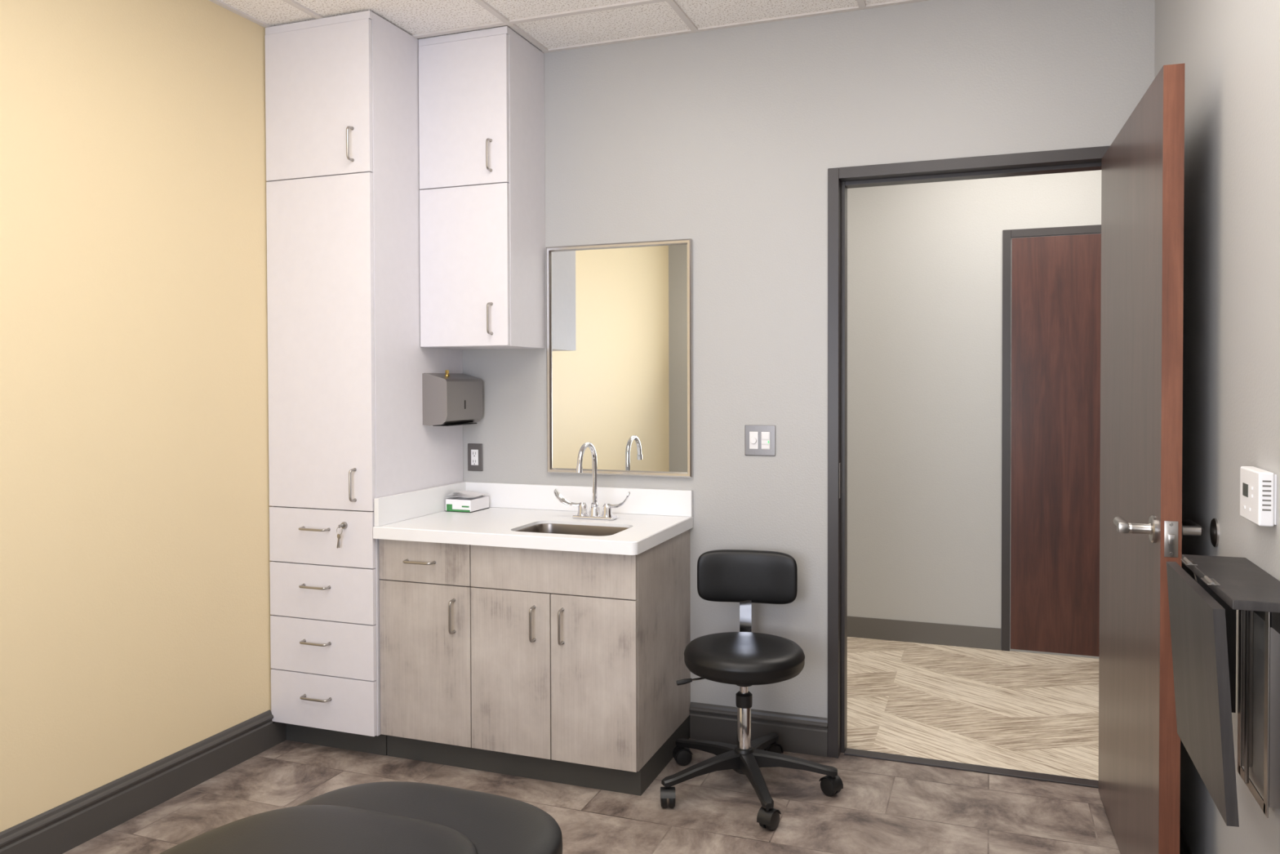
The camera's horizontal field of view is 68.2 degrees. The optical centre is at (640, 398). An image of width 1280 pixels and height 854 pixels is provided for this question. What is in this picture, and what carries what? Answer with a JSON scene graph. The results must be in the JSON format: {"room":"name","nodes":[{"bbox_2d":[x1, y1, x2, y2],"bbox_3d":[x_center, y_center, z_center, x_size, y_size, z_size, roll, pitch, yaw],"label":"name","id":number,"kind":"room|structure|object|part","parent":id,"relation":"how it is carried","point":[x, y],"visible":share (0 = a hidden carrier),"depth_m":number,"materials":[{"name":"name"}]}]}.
{"room":"medical exam room","nodes":[
{"label":"medical exam room","id":0,"kind":"room"},
{"bbox_2d":[0,0,271,831],"bbox_3d":[-1.997,-0.065,2.198,0.100,2.843,4.300,0,1,20],"label":"wall","id":1,"kind":"structure","parent":0,"point":[135,566],"depth_m":3.02,"materials":[{"name":"beige paint"}]},
{"bbox_2d":[0,710,286,853],"bbox_3d":[-2.013,1.290,1.991,0.020,0.140,3.617,0,1,20],"label":"baseboard","id":2,"kind":"structure","parent":1,"relation":"attached to","point":[68,825],"depth_m":3.05,"materials":[{"name":"grey rubber"}]},
{"bbox_2d":[208,0,928,53],"bbox_3d":[-0.505,-1.429,1.622,3.290,0.104,4.300,0,1,20],"label":"ceiling","id":3,"kind":"structure","parent":0,"point":[548,25],"depth_m":3.47,"materials":[{"name":"tile"}]},
{"bbox_2d":[62,636,1120,853],"bbox_3d":[0.510,1.398,2.256,5.800,0.100,6.100,0,1,20],"label":"floor","id":4,"kind":"structure","parent":0,"point":[882,806],"depth_m":3.25,"materials":[{"name":"tile"}]},
{"bbox_2d":[159,781,562,853],"bbox_3d":[-0.668,1.078,1.266,0.647,0.580,1.605,0,1,20],"label":"exam table","id":5,"kind":"object","parent":4,"relation":"on","point":[385,817],"visible":1,"depth_m":1.76,"materials":[{"name":"black leather"}]},
{"bbox_2d":[159,804,478,853],"bbox_3d":[-0.721,0.836,1.171,0.612,0.092,1.400,0,1,20],"label":"cushion","id":6,"kind":"object","parent":5,"relation":"on","point":[299,828],"depth_m":1.70,"materials":[{"name":"black leather"}]},
{"bbox_2d":[295,781,562,853],"bbox_3d":[-0.464,0.860,1.738,0.592,0.092,0.570,0,1,20],"label":"cushion","id":7,"kind":"object","parent":5,"relation":"on","point":[493,824],"depth_m":1.86,"materials":[{"name":"black leather"}]},
{"bbox_2d":[264,10,462,755],"bbox_3d":[-1.095,-0.042,3.801,0.473,2.739,0.666,0,1,20],"label":"tall cabinet","id":8,"kind":"object","parent":4,"relation":"on","point":[347,362],"visible":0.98,"depth_m":3.53,"materials":[{"name":"white laminate"}]},
{"bbox_3d":[-1.217,0.486,3.518,0.129,0.013,0.034,0,1,20],"label":"handle","id":9,"kind":"part","parent":8,"relation":"part of","materials":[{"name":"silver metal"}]},
{"bbox_3d":[-1.216,0.702,3.522,0.129,0.013,0.034,0,1,20],"label":"handle","id":10,"kind":"part","parent":8,"relation":"part of","materials":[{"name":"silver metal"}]},
{"bbox_3d":[-1.216,0.911,3.526,0.129,0.013,0.034,0,1,20],"label":"handle","id":11,"kind":"part","parent":8,"relation":"part of","materials":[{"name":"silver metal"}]},
{"bbox_3d":[-1.215,1.119,3.529,0.129,0.013,0.034,0,1,20],"label":"handle","id":12,"kind":"part","parent":8,"relation":"part of","materials":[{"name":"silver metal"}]},
{"bbox_3d":[-1.198,-1.102,3.512,0.469,0.550,0.019,0,1,20],"label":"door","id":13,"kind":"part","parent":8,"relation":"part of","materials":[{"name":"white laminate"}]},
{"bbox_3d":[-1.195,-0.207,3.527,0.469,1.232,0.019,0,1,20],"label":"door","id":14,"kind":"part","parent":8,"relation":"part of","materials":[{"name":"white laminate"}]},
{"bbox_3d":[-1.193,0.516,3.539,0.469,0.206,0.019,0,1,20],"label":"drawer","id":15,"kind":"part","parent":8,"relation":"part of","materials":[{"name":"white laminate"}]},
{"bbox_3d":[-1.193,0.725,3.542,0.469,0.203,0.019,0,1,20],"label":"drawer","id":16,"kind":"part","parent":8,"relation":"part of","materials":[{"name":"white laminate"}]},
{"bbox_3d":[-1.192,0.931,3.545,0.469,0.202,0.019,0,1,20],"label":"drawer","id":17,"kind":"part","parent":8,"relation":"part of","materials":[{"name":"white laminate"}]},
{"bbox_3d":[-1.191,1.136,3.549,0.469,0.200,0.019,0,1,20],"label":"drawer","id":18,"kind":"part","parent":8,"relation":"part of","materials":[{"name":"white laminate"}]},
{"bbox_3d":[-1.055,-0.928,3.434,0.013,0.128,0.034,0,1,20],"label":"handle","id":19,"kind":"part","parent":8,"relation":"part of","materials":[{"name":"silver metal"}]},
{"bbox_3d":[-1.052,0.316,3.455,0.013,0.125,0.034,0,1,20],"label":"handle","id":20,"kind":"part","parent":8,"relation":"part of","materials":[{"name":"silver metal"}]},
{"bbox_2d":[422,369,483,426],"bbox_3d":[-0.761,-0.005,3.856,0.114,0.222,0.279,0,1,20],"label":"paper towel dispenser","id":21,"kind":"object","parent":8,"relation":"attached to","point":[449,399],"visible":1,"depth_m":3.75,"materials":[{"name":"silver metal"}]},
{"bbox_2d":[378,528,690,795],"bbox_3d":[-0.389,0.918,3.572,1.010,0.823,0.637,0,1,20],"label":"base cabinet","id":22,"kind":"object","parent":4,"relation":"on","point":[557,666],"visible":0.96,"depth_m":3.30,"materials":[{"name":"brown wood"}]},
{"bbox_3d":[-0.798,0.587,3.396,0.127,0.013,0.034,0,1,20],"label":"handle","id":23,"kind":"part","parent":22,"relation":"part of","materials":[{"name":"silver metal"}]},
{"bbox_3d":[-0.778,0.589,3.417,0.380,0.148,0.019,0,1,20],"label":"drawer","id":24,"kind":"part","parent":22,"relation":"part of","materials":[{"name":"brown wood"}]},
{"bbox_3d":[-0.777,0.952,3.423,0.380,0.570,0.019,0,1,20],"label":"door","id":25,"kind":"part","parent":22,"relation":"part of","materials":[{"name":"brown wood"}]},
{"bbox_3d":[-0.669,0.773,3.352,0.013,0.126,0.034,0,1,20],"label":"handle","id":26,"kind":"part","parent":22,"relation":"part of","materials":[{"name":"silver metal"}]},
{"bbox_3d":[-0.451,0.953,3.303,0.308,0.570,0.019,0,1,20],"label":"door","id":27,"kind":"part","parent":22,"relation":"part of","materials":[{"name":"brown wood"}]},
{"bbox_3d":[-0.371,0.774,3.242,0.013,0.126,0.034,0,1,20],"label":"handle","id":28,"kind":"part","parent":22,"relation":"part of","materials":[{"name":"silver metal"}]},
{"bbox_2d":[373,481,693,555],"bbox_3d":[-0.384,0.432,3.563,1.022,0.146,0.634,0,1,20],"label":"countertop","id":29,"kind":"structure","parent":22,"relation":"on","point":[652,517],"depth_m":3.61,"materials":[{"name":"white"}]},
{"bbox_2d":[445,490,488,512],"bbox_3d":[-0.710,0.417,3.888,0.123,0.079,0.154,0,1,20],"label":"tissue box","id":30,"kind":"object","parent":29,"relation":"on","point":[466,501],"visible":1,"depth_m":3.84,"materials":[{"name":"white cardboard"}]},
{"bbox_2d":[515,523,628,536],"bbox_3d":[-0.243,0.552,3.400,0.388,0.154,0.278,0,1,20],"label":"sink","id":31,"kind":"object","parent":29,"relation":"in","point":[569,529],"visible":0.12,"depth_m":3.53,"materials":[{"name":"silver metal"}]},
{"bbox_2d":[553,441,630,519],"bbox_3d":[-0.185,0.311,3.597,0.205,0.298,0.258,-1,1,-32],"label":"faucet","id":32,"kind":"object","parent":29,"relation":"on","point":[594,510],"visible":1,"depth_m":3.61,"materials":[{"name":"silver metal"}]},
{"bbox_3d":[-0.267,0.398,3.648,0.132,0.103,0.042,0,1,4],"label":"handle","id":33,"kind":"part","parent":32,"relation":"part of","materials":[{"name":"silver metal"}]},
{"bbox_3d":[-0.200,0.287,3.557,0.023,0.248,0.166,0,1,20],"label":"spout","id":34,"kind":"part","parent":32,"relation":"part of","materials":[{"name":"silver metal"}]},
{"bbox_3d":[-0.090,0.399,3.583,0.132,0.103,0.042,1,1,37],"label":"handle","id":35,"kind":"part","parent":32,"relation":"part of","materials":[{"name":"silver metal"}]},
{"bbox_3d":[-0.304,0.591,3.242,0.623,0.148,0.019,0,1,20],"label":"drawer","id":36,"kind":"part","parent":22,"relation":"part of","materials":[{"name":"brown wood"}]},
{"bbox_3d":[-0.270,0.774,3.204,0.013,0.126,0.034,0,1,20],"label":"handle","id":37,"kind":"part","parent":22,"relation":"part of","materials":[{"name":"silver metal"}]},
{"bbox_3d":[-0.157,0.954,3.194,0.311,0.570,0.019,0,1,20],"label":"door","id":38,"kind":"part","parent":22,"relation":"part of","materials":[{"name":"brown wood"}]},
{"bbox_2d":[660,549,843,830],"bbox_3d":[0.371,0.946,3.237,0.627,0.773,0.621,0,1,20],"label":"stool","id":39,"kind":"object","parent":4,"relation":"on","point":[744,658],"visible":1,"depth_m":3.21,"materials":[{"name":"black leather"}]},
{"bbox_3d":[0.212,0.951,3.205,0.181,0.032,0.018,0,1,-8],"label":"lever","id":40,"kind":"part","parent":39,"relation":"part of","materials":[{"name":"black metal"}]},
{"bbox_3d":[0.204,1.233,3.155,0.287,0.063,0.052,-1,1,-26],"label":"leg","id":41,"kind":"part","parent":39,"relation":"part of","materials":[{"name":"black plastic"}]},
{"bbox_3d":[0.237,1.230,3.350,0.052,0.063,0.287,-1,1,-44],"label":"leg","id":42,"kind":"part","parent":39,"relation":"part of","materials":[{"name":"black plastic"}]},
{"bbox_3d":[0.356,0.947,3.229,0.140,0.052,0.170,0,1,20],"label":"seat plate","id":43,"kind":"part","parent":39,"relation":"part of","materials":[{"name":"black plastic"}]},
{"bbox_3d":[0.354,0.879,3.223,0.410,0.084,0.410,0,1,20],"label":"seat","id":44,"kind":"part","parent":39,"relation":"part of","materials":[{"name":"black leather"}]},
{"bbox_3d":[0.374,0.802,3.376,0.044,0.263,0.194,0,1,8],"label":"backrest post","id":45,"kind":"part","parent":39,"relation":"part of","materials":[{"name":"silver metal"}]},
{"bbox_3d":[0.392,0.652,3.464,0.364,0.192,0.074,0,1,11],"label":"backrest","id":46,"kind":"part","parent":39,"relation":"part of","materials":[{"name":"black leather"}]},
{"bbox_3d":[0.379,1.234,3.062,0.052,0.063,0.287,0,1,-8],"label":"leg","id":47,"kind":"part","parent":39,"relation":"part of","materials":[{"name":"black plastic"}]},
{"bbox_3d":[0.433,1.229,3.378,0.052,0.063,0.287,0,1,28],"label":"leg","id":48,"kind":"part","parent":39,"relation":"part of","materials":[{"name":"black plastic"}]},
{"bbox_3d":[0.521,1.231,3.200,0.287,0.063,0.052,0,1,10],"label":"leg","id":49,"kind":"part","parent":39,"relation":"part of","materials":[{"name":"black plastic"}]},
{"bbox_2d":[844,747,1098,788],"bbox_3d":[1.189,1.324,3.393,0.895,0.007,0.055,0,1,20],"label":"threshold","id":50,"kind":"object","parent":4,"relation":"on","point":[852,752],"depth_m":3.38,"materials":[{"name":"grey paint"}]},
{"bbox_2d":[462,0,1155,717],"bbox_3d":[0.963,-0.095,3.470,5.800,2.843,0.140,0,1,20],"label":"wall","id":51,"kind":"structure","parent":0,"point":[726,140],"depth_m":3.56,"materials":[{"name":"grey paint"}]},
{"bbox_2d":[467,443,483,471],"bbox_3d":[-0.701,0.248,4.010,0.072,0.116,0.011,0,1,20],"label":"power outlet","id":52,"kind":"object","parent":51,"relation":"attached to","point":[475,458],"visible":1,"depth_m":4.01,"materials":[{"name":"silver metal"}]},
{"bbox_2d":[471,449,478,465],"bbox_3d":[-0.702,0.248,4.007,0.034,0.066,0.005,0,1,20],"label":"receptacle","id":53,"kind":"object","parent":52,"relation":"attached to","point":[474,453],"depth_m":4.01,"materials":[{"name":"white plastic"}]},
{"bbox_2d":[418,26,545,350],"bbox_3d":[-0.636,-0.809,3.783,0.391,1.208,0.357,0,1,20],"label":"upper cabinet","id":54,"kind":"object","parent":51,"relation":"attached to","point":[482,92],"visible":1,"depth_m":3.66,"materials":[{"name":"white laminate"}]},
{"bbox_3d":[-0.684,-1.102,3.651,0.387,0.557,0.019,0,1,20],"label":"door","id":55,"kind":"part","parent":54,"relation":"part of","materials":[{"name":"white laminate"}]},
{"bbox_3d":[-0.682,-0.512,3.661,0.387,0.615,0.019,0,1,20],"label":"door","id":56,"kind":"part","parent":54,"relation":"part of","materials":[{"name":"white laminate"}]},
{"bbox_3d":[-0.575,-0.927,3.586,0.013,0.126,0.034,0,1,20],"label":"handle","id":57,"kind":"part","parent":54,"relation":"part of","materials":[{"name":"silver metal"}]},
{"bbox_3d":[-0.574,-0.306,3.596,0.013,0.126,0.034,0,1,20],"label":"handle","id":58,"kind":"part","parent":54,"relation":"part of","materials":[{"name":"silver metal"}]},
{"bbox_2d":[373,481,693,526],"bbox_3d":[-0.383,0.410,3.565,1.022,0.102,0.628,0,1,20],"label":"backsplash","id":59,"kind":"structure","parent":51,"relation":"attached to","point":[388,509],"depth_m":3.77,"materials":[{"name":"white"}]},
{"bbox_2d":[546,238,693,477],"bbox_3d":[-0.091,-0.157,3.771,0.620,0.923,0.022,0,1,20],"label":"wall mirror","id":60,"kind":"object","parent":51,"relation":"attached to","point":[620,339],"visible":1,"depth_m":3.77,"materials":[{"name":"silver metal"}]},
{"bbox_2d":[689,702,827,756],"bbox_3d":[0.445,1.257,3.599,0.533,0.140,0.020,0,1,20],"label":"baseboard","id":61,"kind":"structure","parent":51,"relation":"attached to","point":[797,733],"depth_m":3.58,"materials":[{"name":"grey rubber"}]},
{"bbox_2d":[744,424,775,456],"bbox_3d":[0.452,0.158,3.578,0.118,0.116,0.018,0,1,20],"label":"light switch","id":62,"kind":"object","parent":51,"relation":"attached to","point":[759,440],"visible":1,"depth_m":3.58,"materials":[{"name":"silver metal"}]},
{"bbox_2d":[761,431,770,448],"bbox_3d":[0.474,0.158,3.571,0.034,0.066,0.006,0,1,20],"label":"switch","id":63,"kind":"object","parent":62,"relation":"attached to","point":[766,436],"depth_m":3.57,"materials":[{"name":"white plastic"}]},
{"bbox_2d":[827,145,1110,758],"bbox_3d":[1.189,0.241,3.393,1.000,2.173,0.169,0,1,20],"label":"door frame","id":64,"kind":"structure","parent":51,"relation":"attached to","point":[1081,159],"depth_m":3.48,"materials":[{"name":"grey paint"}]},
{"bbox_2d":[1098,62,1203,853],"bbox_3d":[1.397,0.269,2.697,0.190,2.120,0.996,0,1,18],"label":"door","id":65,"kind":"structure","parent":64,"relation":"attached to","point":[1142,529],"depth_m":2.44,"materials":[{"name":"brown wood"}]},
{"bbox_3d":[1.227,0.317,2.354,0.082,0.066,0.153,0,1,18],"label":"handle","id":66,"kind":"part","parent":65,"relation":"part of","materials":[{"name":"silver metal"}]},
{"bbox_3d":[1.251,0.331,2.226,0.029,0.085,0.009,0,1,18],"label":"latch plate","id":67,"kind":"part","parent":65,"relation":"part of","materials":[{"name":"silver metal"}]},
{"bbox_3d":[1.338,0.317,2.317,0.062,0.066,0.153,0,1,18],"label":"handle","id":68,"kind":"part","parent":65,"relation":"part of","materials":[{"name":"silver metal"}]},
{"bbox_2d":[847,169,1101,658],"bbox_3d":[1.546,-0.122,5.046,5.800,2.843,0.100,0,1,20],"label":"wall","id":69,"kind":"structure","parent":0,"point":[925,260],"depth_m":5.00,"materials":[{"name":"grey paint"}]},
{"bbox_2d":[847,615,1000,650],"bbox_3d":[1.531,1.244,5.018,5.800,0.112,0.007,0,1,20],"label":"baseboard","id":70,"kind":"structure","parent":69,"relation":"attached to","point":[956,635],"depth_m":5.02,"materials":[{"name":"grey plastic"}]},
{"bbox_2d":[1001,224,1101,651],"bbox_3d":[2.367,0.219,4.689,1.070,2.168,0.012,0,1,20],"label":"door frame","id":71,"kind":"structure","parent":69,"relation":"attached to","point":[1007,234],"depth_m":4.86,"materials":[{"name":"grey paint"}]},
{"bbox_2d":[1010,233,1101,656],"bbox_3d":[2.367,0.235,4.691,0.982,2.112,0.008,0,1,20],"label":"door","id":72,"kind":"structure","parent":69,"relation":"in","point":[1056,280],"depth_m":4.78,"materials":[{"name":"brown wood"}]},
{"bbox_2d":[1154,0,1279,853],"bbox_3d":[0.995,-0.056,1.092,0.100,2.843,4.300,0,1,20],"label":"wall","id":73,"kind":"structure","parent":0,"point":[1229,50],"depth_m":2.11,"materials":[{"name":"grey paint"}]},
{"bbox_2d":[1179,825,1191,853],"bbox_3d":[0.959,1.295,1.177,0.020,0.140,4.150,0,1,20],"label":"baseboard","id":74,"kind":"structure","parent":73,"relation":"attached to","point":[1184,848],"depth_m":2.56,"materials":[{"name":"grey paint"}]},
{"bbox_2d":[1209,518,1219,546],"bbox_3d":[1.363,0.318,2.248,0.010,0.068,0.068,0,1,20],"label":"door stop","id":75,"kind":"object","parent":73,"relation":"attached to","point":[1214,526],"visible":1,"depth_m":2.23,"materials":[{"name":"black rubber"}]},
{"bbox_2d":[1166,554,1279,826],"bbox_3d":[1.122,0.552,1.798,0.148,0.444,0.453,0,1,20],"label":"table","id":76,"kind":"object","parent":73,"relation":"attached to","point":[1202,610],"visible":1,"depth_m":1.75,"materials":[{"name":"charcoal laminate"},{"name":"brushed steel"},{"name":"satin nickel"}]},
{"bbox_3d":[1.200,0.502,1.980,0.078,0.298,0.020,0,1,20],"label":"support arm","id":77,"kind":"part","parent":76,"relation":"part of","materials":[{"name":"black metal"}]},
{"bbox_2d":[1182,554,1279,613],"bbox_3d":[1.135,0.345,1.790,0.118,0.017,0.453,0,1,20],"label":"shelf","id":78,"kind":"object","parent":76,"relation":"attached to","point":[1243,585],"depth_m":1.74,"materials":[{"name":"grey wood"}]},
{"bbox_3d":[1.184,0.387,1.776,0.018,0.065,0.420,0,1,20],"label":"wall rail","id":79,"kind":"part","parent":76,"relation":"part of","materials":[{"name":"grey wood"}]},
{"bbox_2d":[1240,466,1276,526],"bbox_3d":[1.201,0.188,1.841,0.032,0.102,0.144,0,1,20],"label":"thermostat","id":80,"kind":"object","parent":73,"relation":"attached to","point":[1258,486],"visible":1,"depth_m":1.78,"materials":[{"name":"white plastic"}]}
]}

